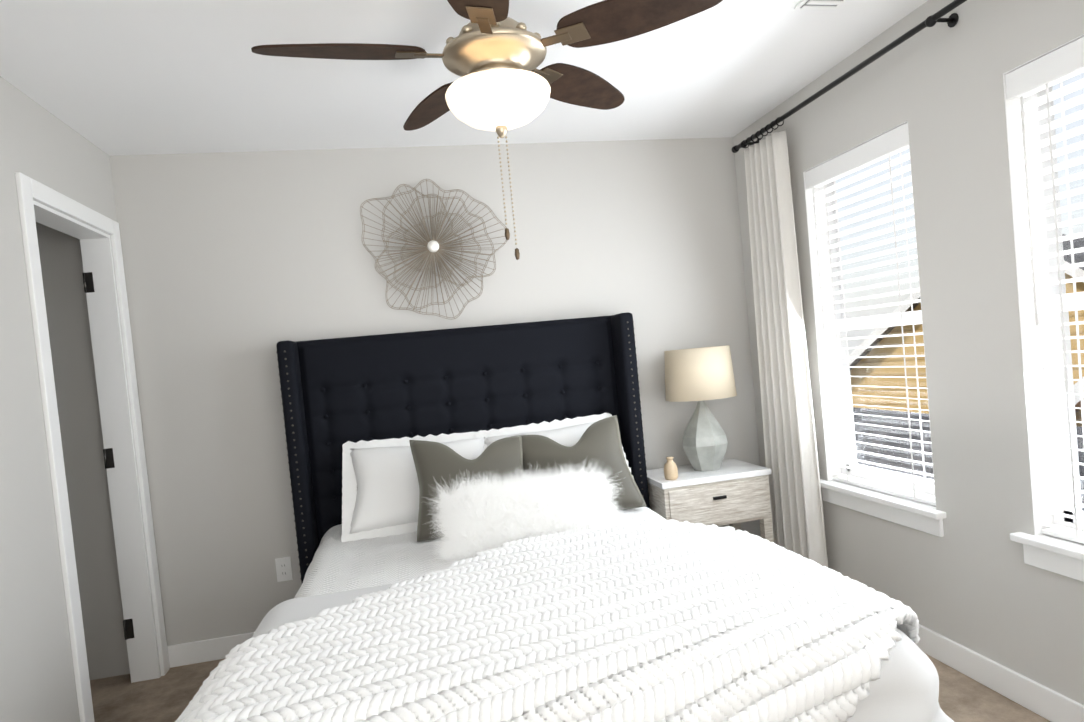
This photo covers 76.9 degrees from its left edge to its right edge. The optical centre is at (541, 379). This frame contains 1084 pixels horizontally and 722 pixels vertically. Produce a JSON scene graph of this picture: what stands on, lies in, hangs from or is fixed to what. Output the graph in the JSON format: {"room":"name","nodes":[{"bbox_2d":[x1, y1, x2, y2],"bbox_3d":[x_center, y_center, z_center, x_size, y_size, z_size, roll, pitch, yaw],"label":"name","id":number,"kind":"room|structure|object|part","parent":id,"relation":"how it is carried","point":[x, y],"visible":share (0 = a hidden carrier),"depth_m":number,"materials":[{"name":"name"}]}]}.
{"room":"bedroom","nodes":[
{"label":"bedroom","id":0,"kind":"room"},
{"bbox_2d":[0,76,160,721],"bbox_3d":[-1.577,0.203,1.316,0.120,2.440,3.890,-6,2,-11],"label":"wall","id":1,"kind":"structure","parent":0,"point":[40,144],"depth_m":2.29,"materials":[{"name":"grey paint"}]},
{"bbox_2d":[15,172,168,721],"bbox_3d":[-1.855,0.338,2.787,0.141,2.120,0.840,-6,2,-11],"label":"door frame","id":2,"kind":"structure","parent":1,"relation":"attached to","point":[122,468],"depth_m":3.10,"materials":[{"name":"white paint"}]},
{"bbox_2d":[36,137,760,679],"bbox_3d":[-0.960,0.070,3.487,4.670,2.440,0.120,-6,2,-11],"label":"wall","id":3,"kind":"structure","parent":0,"point":[238,267],"depth_m":3.36,"materials":[{"name":"grey paint"}]},
{"bbox_2d":[167,632,254,667],"bbox_3d":[-0.263,1.175,3.576,3.150,0.105,0.020,-6,2,-11],"label":"baseboard","id":4,"kind":"structure","parent":3,"relation":"attached to","point":[207,650],"depth_m":3.29,"materials":[{"name":"white paint"}]},
{"bbox_2d":[275,557,292,581],"bbox_3d":[-1.275,0.937,3.370,0.072,0.116,0.008,-6,2,-11],"label":"electrical outlet","id":5,"kind":"object","parent":3,"relation":"attached to","point":[283,569],"visible":1,"depth_m":3.37,"materials":[{"name":"white plastic"}]},
{"bbox_2d":[360,179,507,319],"bbox_3d":[-0.523,-0.660,3.457,0.747,0.716,0.065,-6,2,-11],"label":"art","id":6,"kind":"object","parent":3,"relation":"attached to","point":[432,248],"visible":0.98,"depth_m":3.46,"materials":[{"name":"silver metal"}]},
{"bbox_2d":[0,0,927,155],"bbox_3d":[-0.674,-1.144,1.480,4.670,0.060,4.130,-6,2,-11],"label":"ceiling","id":7,"kind":"structure","parent":0,"point":[127,77],"depth_m":2.58,"materials":[{"name":"white paint"}]},
{"bbox_2d":[251,0,722,259],"bbox_3d":[-0.171,-0.761,1.984,1.226,0.830,1.268,-6,2,-11],"label":"ceiling fan","id":8,"kind":"object","parent":7,"relation":"hanging from","point":[492,55],"visible":1,"depth_m":1.90,"materials":[{"name":"brown wood"}]},
{"bbox_2d":[794,0,845,9],"bbox_3d":[0.983,-1.286,2.210,0.160,0.012,0.340,-6,2,-11],"label":"ceiling vent","id":9,"kind":"object","parent":7,"relation":"in","point":[818,4],"visible":1,"depth_m":2.34,"materials":[{"name":"white metal"}]},
{"bbox_2d":[90,653,1050,721],"bbox_3d":[-0.442,1.344,1.566,4.670,0.060,4.130,-6,2,-11],"label":"floor","id":10,"kind":"structure","parent":0,"point":[169,695],"depth_m":2.84,"materials":[{"name":"carpet"}]},
{"bbox_2d":[175,312,953,721],"bbox_3d":[-0.095,0.502,2.319,2.209,1.500,2.500,-6,2,-11],"label":"bed","id":11,"kind":"object","parent":10,"relation":"on","point":[485,532],"visible":1,"depth_m":2.01,"materials":[{"name":"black fabric"}]},
{"bbox_2d":[175,512,920,721],"bbox_3d":[0.007,0.845,1.961,1.841,0.532,1.506,-6,2,-11],"label":"throw","id":12,"kind":"object","parent":11,"relation":"on","point":[614,617],"depth_m":1.57,"materials":[{"name":"white fabric"}]},
{"bbox_2d":[646,459,773,541],"bbox_3d":[0.859,0.796,3.574,0.584,0.650,0.412,-6,2,-11],"label":"nightstand","id":13,"kind":"object","parent":10,"relation":"on","point":[733,493],"visible":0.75,"depth_m":3.39,"materials":[{"name":"wood"}]},
{"bbox_2d":[664,457,677,479],"bbox_3d":[0.639,0.440,3.392,0.070,0.110,0.070,-6,2,-11],"label":"decorative bottle","id":14,"kind":"object","parent":13,"relation":"on","point":[670,470],"visible":1,"depth_m":3.37,"materials":[{"name":"beige ceramic"}]},
{"bbox_2d":[664,345,736,470],"bbox_3d":[0.836,0.152,3.570,0.364,0.635,0.364,-6,2,-11],"label":"table lamp","id":15,"kind":"object","parent":13,"relation":"on","point":[700,375],"visible":1,"depth_m":3.46,"materials":[{"name":"beige fabric"}]},
{"bbox_2d":[733,0,1083,704],"bbox_3d":[1.646,-0.121,1.971,0.150,2.440,3.890,-6,2,-11],"label":"wall","id":16,"kind":"structure","parent":0,"point":[971,580],"depth_m":2.40,"materials":[{"name":"grey paint"}]},
{"bbox_2d":[732,0,966,566],"bbox_3d":[1.435,-0.072,2.333,0.126,2.327,2.783,-6,2,-11],"label":"curtain","id":17,"kind":"object","parent":16,"relation":"attached to","point":[791,453],"visible":0.9,"depth_m":3.31,"materials":[{"name":"white fabric"}]},
{"bbox_3d":[1.192,-0.050,3.405,0.074,2.255,0.460,-6,2,-11],"label":"panel","id":18,"kind":"part","parent":17,"relation":"part of","materials":[{"name":"white fabric"}]},
{"bbox_2d":[803,121,935,501],"bbox_3d":[1.433,-0.249,2.921,0.134,1.470,0.680,-6,2,-11],"label":"window","id":19,"kind":"structure","parent":16,"relation":"in","point":[833,390],"depth_m":3.21,"materials":[{"name":"white plastic"}]},
{"bbox_2d":[805,123,935,505],"bbox_3d":[1.402,-0.246,2.915,0.066,1.462,0.671,-6,2,-11],"label":"window blind","id":20,"kind":"object","parent":19,"relation":"attached to","point":[886,145],"visible":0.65,"depth_m":2.87,"materials":[{"name":"white paint"}]},
{"bbox_2d":[820,479,945,536],"bbox_3d":[1.454,0.537,2.937,0.120,0.100,0.780,-6,2,-11],"label":"sill","id":21,"kind":"structure","parent":16,"relation":"attached to","point":[923,517],"depth_m":2.85,"materials":[{"name":"white paint"}]},
{"bbox_2d":[916,624,1083,721],"bbox_3d":[1.675,1.049,1.995,0.014,0.105,3.890,-6,2,-11],"label":"baseboard","id":22,"kind":"structure","parent":16,"relation":"attached to","point":[1047,703],"depth_m":2.36,"materials":[{"name":"white paint"}]},
{"bbox_2d":[1003,34,1083,534],"bbox_3d":[1.653,-0.233,1.848,0.134,1.470,0.690,-6,2,-11],"label":"window","id":23,"kind":"structure","parent":16,"relation":"in","point":[1026,319],"depth_m":2.16,"materials":[{"name":"white plastic"}]},
{"bbox_2d":[1005,37,1083,543],"bbox_3d":[1.622,-0.230,1.842,0.066,1.462,0.681,-6,2,-11],"label":"window blind","id":24,"kind":"object","parent":23,"relation":"attached to","point":[1061,64],"visible":1,"depth_m":2.06,"materials":[{"name":"white paint"}]},
{"bbox_2d":[1010,532,1083,581],"bbox_3d":[1.674,0.553,1.865,0.120,0.100,0.790,-6,2,-11],"label":"sill","id":25,"kind":"structure","parent":16,"relation":"attached to","point":[1061,556],"depth_m":2.12,"materials":[{"name":"white paint"}]},
{"label":"outside","id":26,"kind":"structure","parent":0,"visible":0},
{"bbox_3d":[13.098,6.405,8.150,90.000,0.100,90.000,-6,2,-11],"label":"ground","id":27,"kind":"structure","parent":26,"visible":0},
{"bbox_2d":[849,234,1083,413],"bbox_3d":[10.771,1.629,14.057,7.200,9.430,6.500,-7,3,-39],"label":"house","id":28,"kind":"structure","parent":27,"relation":"on","point":[889,372],"depth_m":13.26,"materials":[{"name":"beige"}]},
{"bbox_2d":[853,407,1083,510],"bbox_3d":[4.319,3.764,5.341,3.020,6.980,7.600,-6,2,-11],"label":"house","id":29,"kind":"structure","parent":27,"relation":"on","point":[885,442],"depth_m":6.71,"materials":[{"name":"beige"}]},
{"bbox_2d":[1074,377,1083,426],"bbox_3d":[8.664,2.393,6.369,5.100,8.830,5.700,-6,2,-27],"label":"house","id":30,"kind":"structure","parent":27,"relation":"on","point":[1077,398],"depth_m":6.79,"materials":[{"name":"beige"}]}
]}

